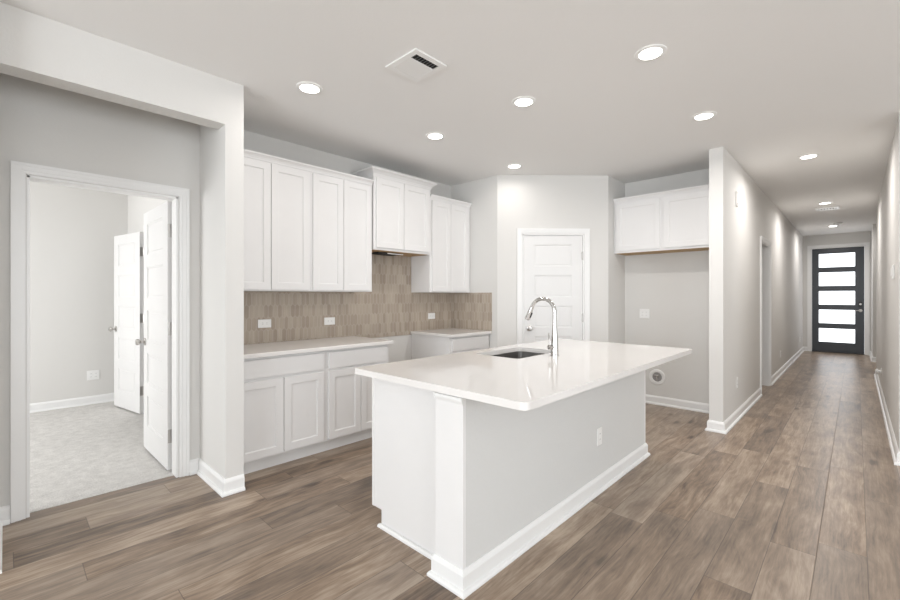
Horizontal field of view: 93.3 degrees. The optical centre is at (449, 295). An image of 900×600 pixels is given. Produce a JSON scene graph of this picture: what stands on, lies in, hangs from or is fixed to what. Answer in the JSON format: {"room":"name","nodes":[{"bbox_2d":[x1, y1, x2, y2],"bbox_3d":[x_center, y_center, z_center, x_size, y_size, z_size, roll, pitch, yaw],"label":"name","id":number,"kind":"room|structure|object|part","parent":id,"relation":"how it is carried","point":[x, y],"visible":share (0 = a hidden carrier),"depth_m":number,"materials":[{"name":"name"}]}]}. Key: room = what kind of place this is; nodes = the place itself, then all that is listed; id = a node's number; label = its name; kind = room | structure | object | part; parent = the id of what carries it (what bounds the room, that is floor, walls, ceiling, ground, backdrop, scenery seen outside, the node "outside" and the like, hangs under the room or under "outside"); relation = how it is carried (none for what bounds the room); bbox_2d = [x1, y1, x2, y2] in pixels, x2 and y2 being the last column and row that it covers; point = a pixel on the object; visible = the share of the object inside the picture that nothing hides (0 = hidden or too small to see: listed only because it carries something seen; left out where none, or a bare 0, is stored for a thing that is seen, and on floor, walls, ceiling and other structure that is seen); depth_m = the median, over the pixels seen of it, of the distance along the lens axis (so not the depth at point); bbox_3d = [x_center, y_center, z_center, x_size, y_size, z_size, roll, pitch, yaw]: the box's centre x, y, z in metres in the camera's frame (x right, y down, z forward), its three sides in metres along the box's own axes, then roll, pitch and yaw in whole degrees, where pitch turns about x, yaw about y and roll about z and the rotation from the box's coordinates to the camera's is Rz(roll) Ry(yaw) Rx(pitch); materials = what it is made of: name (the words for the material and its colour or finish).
{"room":"kitchen","nodes":[
{"label":"kitchen","id":0,"kind":"room"},
{"bbox_2d":[30,181,127,403],"bbox_3d":[-5.131,-0.060,4.487,0.120,2.760,4.400,0,0,44],"label":"wall","id":1,"kind":"structure","parent":0,"point":[73,230],"depth_m":5.06,"materials":[{"name":"paint"}]},
{"bbox_2d":[30,393,142,413],"bbox_3d":[-5.004,1.268,3.802,1.010,0.103,3.585,0,0,44],"label":"baseboard","id":2,"kind":"structure","parent":1,"relation":"attached to","point":[87,400],"depth_m":5.04,"materials":[{"name":"paint"}]},
{"bbox_2d":[87,370,98,379],"bbox_3d":[-4.363,0.967,5.199,0.008,0.116,0.118,0,0,44],"label":"wall outlet","id":3,"kind":"object","parent":1,"relation":"attached to","point":[93,374],"visible":1,"depth_m":5.20,"materials":[{"name":"white plastic"}]},
{"bbox_2d":[0,73,199,521],"bbox_3d":[-2.291,-0.060,2.857,0.120,2.760,1.288,0,0,44],"label":"wall","id":4,"kind":"structure","parent":0,"point":[41,124],"depth_m":2.71,"materials":[{"name":"paint"}]},
{"bbox_2d":[0,458,198,573],"bbox_3d":[-2.018,1.268,2.599,0.630,0.103,1.051,0,0,44],"label":"baseboard","id":5,"kind":"structure","parent":4,"relation":"attached to","point":[4,510],"depth_m":2.46,"materials":[{"name":"paint"}]},
{"bbox_2d":[11,160,189,522],"bbox_3d":[-2.286,0.266,2.847,0.141,2.108,0.916,0,0,44],"label":"door frame","id":6,"kind":"structure","parent":4,"relation":"attached to","point":[19,170],"depth_m":2.56,"materials":[{"name":"paint"}]},
{"bbox_2d":[135,201,171,469],"bbox_3d":[-2.367,0.295,3.432,0.757,2.010,0.175,0,0,44],"label":"door","id":7,"kind":"structure","parent":4,"relation":"in","point":[157,341],"depth_m":3.35,"materials":[{"name":"paint"}]},
{"bbox_3d":[-2.632,0.390,3.612,0.064,0.064,0.070,0,0,44],"label":"knob","id":8,"kind":"part","parent":7,"relation":"part of","materials":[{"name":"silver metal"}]},
{"bbox_2d":[0,2,243,478],"bbox_3d":[-2.010,-0.060,2.673,0.540,2.760,1.168,0,0,44],"label":"wall header","id":9,"kind":"structure","parent":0,"point":[33,47],"depth_m":2.84,"materials":[{"name":"paint"}]},
{"bbox_2d":[196,458,244,497],"bbox_3d":[-1.647,1.268,3.032,0.570,0.103,0.147,0,0,44],"label":"baseboard","id":10,"kind":"structure","parent":9,"relation":"attached to","point":[224,487],"depth_m":2.88,"materials":[{"name":"paint"}]},
{"bbox_2d":[128,195,167,233],"bbox_3d":[-3.010,-0.060,4.405,3.060,2.760,0.042,0,0,44],"label":"wall","id":11,"kind":"structure","parent":0,"point":[138,206],"depth_m":5.00,"materials":[{"name":"paint"}]},
{"bbox_2d":[109,232,143,413],"bbox_3d":[-3.716,0.295,4.862,0.712,2.010,0.106,0,0,32],"label":"door","id":12,"kind":"structure","parent":11,"relation":"in","point":[128,248],"depth_m":4.84,"materials":[{"name":"paint"}]},
{"bbox_3d":[-3.974,0.390,5.005,0.064,0.064,0.070,0,0,33],"label":"knob","id":13,"kind":"part","parent":12,"relation":"part of","materials":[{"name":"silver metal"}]},
{"bbox_2d":[143,225,143,413],"bbox_3d":[-3.076,0.266,4.453,0.876,2.108,0.063,0,0,44],"label":"door frame","id":14,"kind":"structure","parent":11,"relation":"attached to","point":[143,225],"depth_m":4.73,"materials":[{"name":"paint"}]},
{"bbox_2d":[244,130,450,362],"bbox_3d":[-1.033,-0.060,4.565,0.120,2.760,2.918,0,0,44],"label":"wall","id":15,"kind":"structure","parent":0,"point":[400,350],"depth_m":4.25,"materials":[{"name":"paint"}]},
{"bbox_2d":[244,149,311,291],"bbox_3d":[-1.606,-0.601,3.615,0.346,1.118,0.750,0,0,44],"label":"upper cabinet","id":16,"kind":"object","parent":15,"relation":"attached to","point":[276,189],"visible":0.74,"depth_m":3.55,"materials":[{"name":"paint"}]},
{"bbox_3d":[-1.611,-0.576,3.389,0.019,1.044,0.359,0,0,44],"label":"cabinet door","id":17,"kind":"part","parent":16,"relation":"part of","materials":[{"name":"paint"}]},
{"bbox_3d":[-1.491,-1.133,3.506,0.030,0.054,0.750,0,0,44],"label":"crown molding","id":18,"kind":"part","parent":16,"relation":"part of","materials":[{"name":"paint"}]},
{"bbox_3d":[-1.366,-0.576,3.645,0.019,1.044,0.339,0,0,44],"label":"cabinet door","id":19,"kind":"part","parent":16,"relation":"part of","materials":[{"name":"paint"}]},
{"bbox_2d":[297,165,373,291],"bbox_3d":[-1.118,-0.601,4.126,0.346,1.118,0.663,0,0,44],"label":"upper cabinet","id":20,"kind":"object","parent":15,"relation":"attached to","point":[340,202],"visible":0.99,"depth_m":3.98,"materials":[{"name":"paint"}]},
{"bbox_3d":[-1.118,-0.576,3.905,0.019,1.044,0.309,0,0,44],"label":"cabinet door","id":21,"kind":"part","parent":20,"relation":"part of","materials":[{"name":"paint"}]},
{"bbox_3d":[-1.003,-1.133,4.017,0.030,0.054,0.663,0,0,44],"label":"crown molding","id":22,"kind":"part","parent":20,"relation":"part of","materials":[{"name":"paint"}]},
{"bbox_3d":[-0.899,-0.576,4.134,0.019,1.044,0.313,0,0,44],"label":"cabinet door","id":23,"kind":"part","parent":20,"relation":"part of","materials":[{"name":"paint"}]},
{"bbox_2d":[244,254,450,344],"bbox_3d":[-0.986,-0.005,4.521,0.008,0.930,2.916,0,0,44],"label":"backsplash","id":24,"kind":"structure","parent":15,"relation":"attached to","point":[391,309],"depth_m":4.51,"materials":[{"name":"tile"}]},
{"bbox_2d":[258,319,270,327],"bbox_3d":[-1.659,0.247,3.805,0.008,0.074,0.118,0,0,44],"label":"wall outlet","id":25,"kind":"object","parent":24,"relation":"attached to","point":[265,323],"visible":1,"depth_m":3.80,"materials":[{"name":"white plastic"}]},
{"bbox_2d":[324,317,334,324],"bbox_3d":[-1.210,0.252,4.275,0.008,0.074,0.118,0,0,44],"label":"wall outlet","id":26,"kind":"object","parent":24,"relation":"attached to","point":[328,320],"visible":1,"depth_m":4.27,"materials":[{"name":"white plastic"}]},
{"bbox_2d":[428,313,434,318],"bbox_3d":[-0.229,0.249,5.301,0.008,0.074,0.118,0,0,44],"label":"wall outlet","id":27,"kind":"object","parent":24,"relation":"attached to","point":[430,315],"visible":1,"depth_m":5.30,"materials":[{"name":"white plastic"}]},
{"bbox_2d":[351,166,436,256],"bbox_3d":[-0.598,-0.862,4.645,0.394,0.840,0.897,0,0,44],"label":"upper cabinet","id":28,"kind":"object","parent":15,"relation":"attached to","point":[400,202],"visible":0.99,"depth_m":4.49,"materials":[{"name":"paint"}]},
{"bbox_3d":[-0.620,-0.845,4.405,0.019,0.703,0.354,0,0,44],"label":"cabinet door","id":29,"kind":"part","parent":28,"relation":"part of","materials":[{"name":"paint"}]},
{"bbox_3d":[-0.598,-1.243,4.645,0.394,0.078,0.897,0,0,44],"label":"crown molding","id":30,"kind":"part","parent":28,"relation":"part of","materials":[{"name":"paint"}]},
{"bbox_3d":[-0.365,-0.845,4.671,0.019,0.703,0.372,0,0,44],"label":"cabinet door","id":31,"kind":"part","parent":28,"relation":"part of","materials":[{"name":"paint"}]},
{"bbox_2d":[411,194,471,292],"bbox_3d":[-0.095,-0.601,5.196,0.346,1.118,0.697,0,0,44],"label":"upper cabinet","id":32,"kind":"object","parent":15,"relation":"attached to","point":[446,269],"visible":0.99,"depth_m":5.03,"materials":[{"name":"paint"}]},
{"bbox_3d":[-0.101,-0.576,4.969,0.019,1.044,0.303,0,0,44],"label":"cabinet door","id":33,"kind":"part","parent":32,"relation":"part of","materials":[{"name":"paint"}]},
{"bbox_3d":[0.019,-1.133,5.087,0.030,0.054,0.697,0,0,44],"label":"crown molding","id":34,"kind":"part","parent":32,"relation":"part of","materials":[{"name":"paint"}]},
{"bbox_3d":[0.113,-0.576,5.193,0.019,1.044,0.304,0,0,44],"label":"cabinet door","id":35,"kind":"part","parent":32,"relation":"part of","materials":[{"name":"paint"}]},
{"bbox_2d":[0,0,899,235],"bbox_3d":[1.996,-1.490,3.971,11.200,0.100,18.500,0,0,44],"label":"ceiling","id":36,"kind":"structure","parent":0,"point":[784,81],"depth_m":2.81,"materials":[{"name":"paint"}]},
{"bbox_2d":[296,82,322,94],"bbox_3d":[-0.973,-1.436,2.943,0.176,0.007,0.176,0,0,44],"label":"recessed light","id":37,"kind":"object","parent":36,"relation":"in","point":[311,88],"visible":1,"depth_m":2.93,"materials":[{"name":"white plastic"}]},
{"bbox_2d":[385,48,446,82],"bbox_3d":[-0.211,-1.434,2.656,0.285,0.010,0.260,0,0,44],"label":"ceiling vent","id":38,"kind":"object","parent":36,"relation":"in","point":[415,65],"visible":1,"depth_m":2.65,"materials":[{"name":"white plastic"}]},
{"bbox_2d":[425,132,444,139],"bbox_3d":[-0.133,-1.436,3.822,0.176,0.007,0.176,0,0,44],"label":"recessed light","id":39,"kind":"object","parent":36,"relation":"in","point":[433,135],"visible":1,"depth_m":3.81,"materials":[{"name":"white plastic"}]},
{"bbox_2d":[506,164,521,168],"bbox_3d":[0.712,-1.436,4.706,0.176,0.007,0.176,0,0,44],"label":"recessed light","id":40,"kind":"object","parent":36,"relation":"in","point":[511,166],"visible":1,"depth_m":4.70,"materials":[{"name":"white plastic"}]},
{"bbox_2d":[512,96,535,106],"bbox_3d":[0.547,-1.436,3.149,0.176,0.007,0.176,0,0,44],"label":"recessed light","id":41,"kind":"object","parent":36,"relation":"in","point":[524,101],"visible":1,"depth_m":3.13,"materials":[{"name":"white plastic"}]},
{"bbox_2d":[634,44,666,61],"bbox_3d":[1.187,-1.436,2.517,0.176,0.007,0.176,0,0,44],"label":"recessed light","id":42,"kind":"object","parent":36,"relation":"in","point":[655,51],"visible":1,"depth_m":2.50,"materials":[{"name":"white plastic"}]},
{"bbox_2d":[691,111,716,120],"bbox_3d":[2.030,-1.436,3.399,0.176,0.007,0.176,0,0,44],"label":"recessed light","id":43,"kind":"object","parent":36,"relation":"in","point":[707,115],"visible":1,"depth_m":3.39,"materials":[{"name":"white plastic"}]},
{"bbox_2d":[797,154,819,159],"bbox_3d":[3.698,-1.436,4.385,0.176,0.007,0.176,0,0,44],"label":"recessed light","id":44,"kind":"object","parent":36,"relation":"in","point":[808,156],"visible":1,"depth_m":4.37,"materials":[{"name":"white plastic"}]},
{"bbox_2d":[815,206,839,210],"bbox_3d":[6.199,-1.433,6.981,0.290,0.014,0.240,0,0,44],"label":"ceiling vent","id":45,"kind":"object","parent":36,"relation":"in","point":[834,207],"visible":1,"depth_m":6.95,"materials":[{"name":"white plastic"}]},
{"bbox_2d":[0,351,899,599],"bbox_3d":[1.996,1.369,3.971,11.200,0.103,18.500,0,0,44],"label":"floor","id":46,"kind":"structure","parent":0,"point":[800,499],"depth_m":2.48,"materials":[{"name":"brown wood"}]},
{"bbox_2d":[244,351,324,473],"bbox_3d":[-1.512,0.886,3.505,0.647,0.868,0.720,0,0,44],"label":"base cabinet","id":47,"kind":"object","parent":46,"relation":"on","point":[284,395],"visible":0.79,"depth_m":3.28,"materials":[{"name":"paint"}]},
{"bbox_3d":[-1.408,0.916,3.159,0.019,0.572,0.344,0,0,44],"label":"cabinet door","id":48,"kind":"part","parent":47,"relation":"part of","materials":[{"name":"paint"}]},
{"bbox_3d":[-1.289,0.541,3.284,0.019,0.134,0.688,0,0,44],"label":"drawer","id":49,"kind":"part","parent":47,"relation":"part of","materials":[{"name":"paint"}]},
{"bbox_3d":[-1.168,0.916,3.410,0.019,0.572,0.338,0,0,44],"label":"cabinet door","id":50,"kind":"part","parent":47,"relation":"part of","materials":[{"name":"paint"}]},
{"bbox_2d":[244,336,393,358],"bbox_3d":[-1.261,0.436,3.742,0.670,0.032,1.410,0,0,44],"label":"countertop","id":51,"kind":"structure","parent":47,"relation":"on","point":[258,350],"depth_m":3.61,"materials":[{"name":"stone"}]},
{"bbox_2d":[322,344,387,451],"bbox_3d":[-1.034,0.886,4.006,0.647,0.868,0.665,0,0,44],"label":"base cabinet","id":52,"kind":"object","parent":46,"relation":"on","point":[348,394],"visible":0.6,"depth_m":3.71,"materials":[{"name":"paint"}]},
{"bbox_3d":[-0.911,0.916,3.680,0.019,0.572,0.316,0,0,44],"label":"cabinet door","id":53,"kind":"part","parent":52,"relation":"part of","materials":[{"name":"paint"}]},
{"bbox_3d":[-0.807,0.541,3.788,0.019,0.134,0.616,0,0,44],"label":"drawer","id":54,"kind":"part","parent":52,"relation":"part of","materials":[{"name":"paint"}]},
{"bbox_3d":[-0.696,0.916,3.905,0.019,0.572,0.294,0,0,44],"label":"cabinet door","id":55,"kind":"part","parent":52,"relation":"part of","materials":[{"name":"paint"}]},
{"bbox_2d":[411,334,488,359],"bbox_3d":[0.011,0.886,5.099,0.647,0.868,0.690,0,0,44],"label":"base cabinet","id":56,"kind":"object","parent":46,"relation":"on","point":[422,346],"visible":0.23,"depth_m":4.87,"materials":[{"name":"paint"}]},
{"bbox_2d":[411,328,491,337],"bbox_3d":[0.016,0.436,5.079,0.670,0.032,0.707,0,0,44],"label":"countertop","id":57,"kind":"structure","parent":56,"relation":"on","point":[448,332],"depth_m":4.92,"materials":[{"name":"stone"}]},
{"bbox_3d":[0.240,0.541,4.885,0.019,0.134,0.627,0,0,44],"label":"drawer","id":58,"kind":"part","parent":56,"relation":"part of","materials":[{"name":"paint"}]},
{"bbox_2d":[372,351,649,599],"bbox_3d":[0.566,0.882,2.967,0.814,0.876,2.323,0,0,44],"label":"kitchen island","id":59,"kind":"object","parent":46,"relation":"on","point":[470,486],"visible":0.67,"depth_m":2.24,"materials":[{"name":"paint"}]},
{"bbox_3d":[-0.230,0.832,2.277,0.615,0.776,0.009,0,0,44],"label":"panel","id":60,"kind":"part","parent":59,"relation":"part of","materials":[{"name":"paint"}]},
{"bbox_3d":[-0.215,1.310,2.251,0.546,0.020,0.016,0,0,44],"label":"shoe molding","id":61,"kind":"part","parent":59,"relation":"part of","materials":[{"name":"paint"}]},
{"bbox_3d":[-0.005,0.469,1.955,0.184,0.030,0.030,0,0,44],"label":"cap trim","id":62,"kind":"part","parent":59,"relation":"part of","materials":[{"name":"paint"}]},
{"bbox_3d":[0.002,0.882,1.955,0.174,0.876,0.020,0,0,44],"label":"post","id":63,"kind":"part","parent":59,"relation":"part of","materials":[{"name":"paint"}]},
{"bbox_2d":[355,339,691,410],"bbox_3d":[0.667,0.426,2.862,1.159,0.033,2.309,0,0,44],"label":"island countertop","id":64,"kind":"structure","parent":59,"relation":"on","point":[528,383],"depth_m":2.37,"materials":[{"name":"stone"}]},
{"bbox_2d":[492,351,541,358],"bbox_3d":[0.500,0.542,3.098,0.381,0.195,0.568,0,0,44],"label":"sink","id":65,"kind":"object","parent":64,"relation":"in","point":[518,354],"visible":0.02,"depth_m":3.37,"materials":[{"name":"silver metal"}]},
{"bbox_2d":[525,297,558,355],"bbox_3d":[0.632,0.208,2.974,0.266,0.404,0.081,0,0,44],"label":"kitchen faucet","id":66,"kind":"object","parent":64,"relation":"on","point":[553,346],"visible":1,"depth_m":2.90,"materials":[{"name":"silver metal"}]},
{"bbox_3d":[0.652,0.088,2.973,0.208,0.164,0.027,0,0,44],"label":"spout","id":67,"kind":"part","parent":66,"relation":"part of","materials":[{"name":"silver metal"}]},
{"bbox_3d":[0.692,0.308,2.898,0.056,0.112,0.033,0,0,-26],"label":"handle","id":68,"kind":"part","parent":66,"relation":"part of","materials":[{"name":"silver metal"}]},
{"bbox_3d":[0.776,1.268,2.766,0.233,0.103,2.323,0,0,44],"label":"baseboard","id":69,"kind":"part","parent":59,"relation":"part of","materials":[{"name":"paint"}]},
{"bbox_2d":[597,427,601,445],"bbox_3d":[1.017,0.954,2.887,0.008,0.116,0.072,0,0,44],"label":"wall outlet","id":70,"kind":"object","parent":59,"relation":"attached to","point":[599,430],"visible":1,"depth_m":2.88,"materials":[{"name":"white plastic"}]},
{"bbox_2d":[815,351,864,354],"bbox_3d":[9.008,1.313,9.882,0.925,0.013,0.125,0,0,44],"label":"threshold","id":71,"kind":"object","parent":46,"relation":"on","point":[815,351],"visible":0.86,"depth_m":9.83,"materials":[{"name":"black plastic"}]},
{"bbox_2d":[451,175,496,347],"bbox_3d":[0.282,-0.060,5.395,0.875,2.760,0.100,0,0,44],"label":"wall","id":72,"kind":"structure","parent":0,"point":[482,193],"depth_m":5.20,"materials":[{"name":"paint"}]},
{"bbox_2d":[451,293,491,330],"bbox_3d":[0.262,0.189,5.339,0.665,0.460,0.008,0,0,44],"label":"backsplash","id":73,"kind":"structure","parent":72,"relation":"attached to","point":[473,311],"depth_m":5.33,"materials":[{"name":"tile"}]},
{"bbox_2d":[497,175,607,346],"bbox_3d":[1.228,-0.060,5.129,1.331,2.760,0.115,0,0,-1],"label":"wall","id":74,"kind":"structure","parent":0,"point":[523,201],"depth_m":5.07,"materials":[{"name":"paint"}]},
{"bbox_2d":[524,236,582,342],"bbox_3d":[1.238,0.294,5.061,0.714,2.027,0.105,0,0,-1],"label":"door","id":75,"kind":"structure","parent":74,"relation":"in","point":[552,264],"depth_m":5.08,"materials":[{"name":"paint"}]},
{"bbox_2d":[517,228,589,343],"bbox_3d":[1.231,0.259,5.119,0.868,2.123,0.136,0,0,-1],"label":"door frame","id":76,"kind":"structure","parent":74,"relation":"attached to","point":[585,233],"depth_m":5.06,"materials":[{"name":"paint"}]},
{"bbox_2d":[608,176,624,343],"bbox_3d":[2.033,-0.060,5.304,0.100,2.760,0.502,0,0,44],"label":"wall","id":77,"kind":"structure","parent":0,"point":[616,189],"depth_m":5.22,"materials":[{"name":"paint"}]},
{"bbox_2d":[625,169,708,403],"bbox_3d":[2.645,-0.060,5.149,1.199,2.760,0.120,0,0,44],"label":"wall","id":78,"kind":"structure","parent":0,"point":[674,287],"depth_m":5.05,"materials":[{"name":"paint"}]},
{"bbox_2d":[640,309,648,318],"bbox_3d":[2.416,0.220,5.279,0.118,0.116,0.008,0,0,44],"label":"wall outlet","id":79,"kind":"object","parent":78,"relation":"attached to","point":[644,313],"visible":1,"depth_m":5.28,"materials":[{"name":"white plastic"}]},
{"bbox_2d":[649,369,664,384],"bbox_3d":[2.515,0.987,5.169,0.187,0.187,0.029,0,0,44],"label":"box","id":80,"kind":"object","parent":78,"relation":"attached to","point":[656,376],"visible":1,"depth_m":5.17,"materials":[{"name":"white plastic"}]},
{"bbox_2d":[652,373,661,380],"bbox_3d":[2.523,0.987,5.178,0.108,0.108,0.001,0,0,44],"label":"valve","id":81,"kind":"object","parent":78,"relation":"attached to","point":[655,376],"depth_m":5.17,"materials":[{"name":"grey plastic"}]},
{"bbox_2d":[613,184,708,255],"bbox_3d":[2.509,-0.848,4.934,1.091,0.665,0.362,0,0,44],"label":"upper cabinet","id":82,"kind":"object","parent":78,"relation":"attached to","point":[676,220],"visible":0.92,"depth_m":4.81,"materials":[{"name":"paint"}]},
{"bbox_3d":[2.206,-0.829,5.002,0.497,0.571,0.019,0,0,44],"label":"cabinet door","id":83,"kind":"part","parent":82,"relation":"part of","materials":[{"name":"paint"}]},
{"bbox_3d":[2.394,-1.153,4.814,1.091,0.054,0.030,0,0,44],"label":"crown molding","id":84,"kind":"part","parent":82,"relation":"part of","materials":[{"name":"paint"}]},
{"bbox_3d":[2.594,-0.829,4.631,0.497,0.571,0.019,0,0,44],"label":"cabinet door","id":85,"kind":"part","parent":82,"relation":"part of","materials":[{"name":"paint"}]},
{"bbox_2d":[645,394,708,412],"bbox_3d":[2.466,1.268,4.889,1.099,0.103,0.503,0,0,44],"label":"baseboard","id":86,"kind":"structure","parent":78,"relation":"attached to","point":[651,399],"depth_m":5.01,"materials":[{"name":"paint"}]},
{"bbox_2d":[709,147,802,421],"bbox_3d":[5.532,-0.060,7.217,0.120,2.760,8.520,0,0,44],"label":"wall","id":87,"kind":"structure","parent":0,"point":[735,232],"depth_m":4.79,"materials":[{"name":"paint"}]},
{"bbox_2d":[736,191,737,206],"bbox_3d":[3.066,-1.035,4.539,0.011,0.160,0.090,0,0,44],"label":"door chime","id":88,"kind":"object","parent":87,"relation":"attached to","point":[736,191],"visible":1,"depth_m":4.52,"materials":[{"name":"plastic"}]},
{"bbox_2d":[705,347,803,433],"bbox_3d":[5.522,1.268,7.206,0.180,0.103,8.550,0,0,44],"label":"baseboard","id":89,"kind":"structure","parent":87,"relation":"attached to","point":[724,427],"depth_m":4.75,"materials":[{"name":"paint"}]},
{"bbox_2d":[760,236,770,393],"bbox_3d":[4.390,0.261,6.006,0.141,2.118,0.886,0,0,44],"label":"door frame","id":90,"kind":"structure","parent":87,"relation":"attached to","point":[765,249],"depth_m":6.25,"materials":[{"name":"paint"}]},
{"bbox_2d":[803,231,870,354],"bbox_3d":[9.761,-0.060,9.165,3.545,2.760,0.140,0,0,44],"label":"wall","id":91,"kind":"structure","parent":0,"point":[856,237],"depth_m":9.94,"materials":[{"name":"paint"}]},
{"bbox_2d":[812,246,863,353],"bbox_3d":[8.979,0.095,9.851,0.895,2.424,0.099,0,0,44],"label":"door","id":92,"kind":"structure","parent":91,"relation":"in","point":[837,273],"depth_m":9.85,"materials":[{"name":"metal"}]},
{"bbox_3d":[8.987,-0.832,9.880,0.623,0.316,0.012,0,0,44],"label":"glass pane","id":93,"kind":"part","parent":92,"relation":"part of","materials":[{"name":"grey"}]},
{"bbox_3d":[8.987,-0.395,9.880,0.623,0.316,0.012,0,0,44],"label":"glass pane","id":94,"kind":"part","parent":92,"relation":"part of","materials":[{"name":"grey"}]},
{"bbox_3d":[8.987,0.043,9.880,0.623,0.316,0.012,0,0,44],"label":"glass pane","id":95,"kind":"part","parent":92,"relation":"part of","materials":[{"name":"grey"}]},
{"bbox_3d":[8.987,0.480,9.880,0.623,0.316,0.012,0,0,44],"label":"glass pane","id":96,"kind":"part","parent":92,"relation":"part of","materials":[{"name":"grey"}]},
{"bbox_3d":[8.987,0.918,9.880,0.623,0.316,0.012,0,0,44],"label":"glass pane","id":97,"kind":"part","parent":92,"relation":"part of","materials":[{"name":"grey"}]},
{"bbox_2d":[807,242,869,354],"bbox_3d":[9.002,0.061,9.876,1.061,2.518,0.161,0,0,44],"label":"door frame","id":98,"kind":"structure","parent":91,"relation":"attached to","point":[809,250],"depth_m":9.76,"materials":[{"name":"paint"}]},
{"bbox_2d":[871,224,875,356],"bbox_3d":[9.730,-0.060,8.199,2.255,2.760,1.300,0,0,44],"label":"wall","id":99,"kind":"structure","parent":0,"point":[873,231],"depth_m":8.50,"materials":[{"name":"paint"}]},
{"bbox_2d":[803,346,875,361],"bbox_3d":[9.297,1.268,8.592,3.425,0.103,1.330,0,0,44],"label":"baseboard","id":100,"kind":"structure","parent":99,"relation":"attached to","point":[873,359],"depth_m":8.72,"materials":[{"name":"paint"}]},
{"bbox_2d":[876,112,899,451],"bbox_3d":[6.782,-0.060,3.810,4.055,2.760,5.220,0,0,44],"label":"wall","id":101,"kind":"structure","parent":0,"point":[888,207],"depth_m":4.17,"materials":[{"name":"paint"}]},
{"bbox_2d":[874,369,899,465],"bbox_3d":[6.761,1.268,3.809,4.085,0.103,5.250,0,0,44],"label":"baseboard","id":102,"kind":"structure","parent":101,"relation":"attached to","point":[895,452],"depth_m":4.13,"materials":[{"name":"paint"}]},
{"bbox_2d":[891,265,894,278],"bbox_3d":[3.934,-0.215,3.779,0.020,0.120,0.125,0,0,44],"label":"light switch","id":103,"kind":"object","parent":101,"relation":"attached to","point":[893,266],"visible":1,"depth_m":3.73,"materials":[{"name":"white plastic"}]}
]}

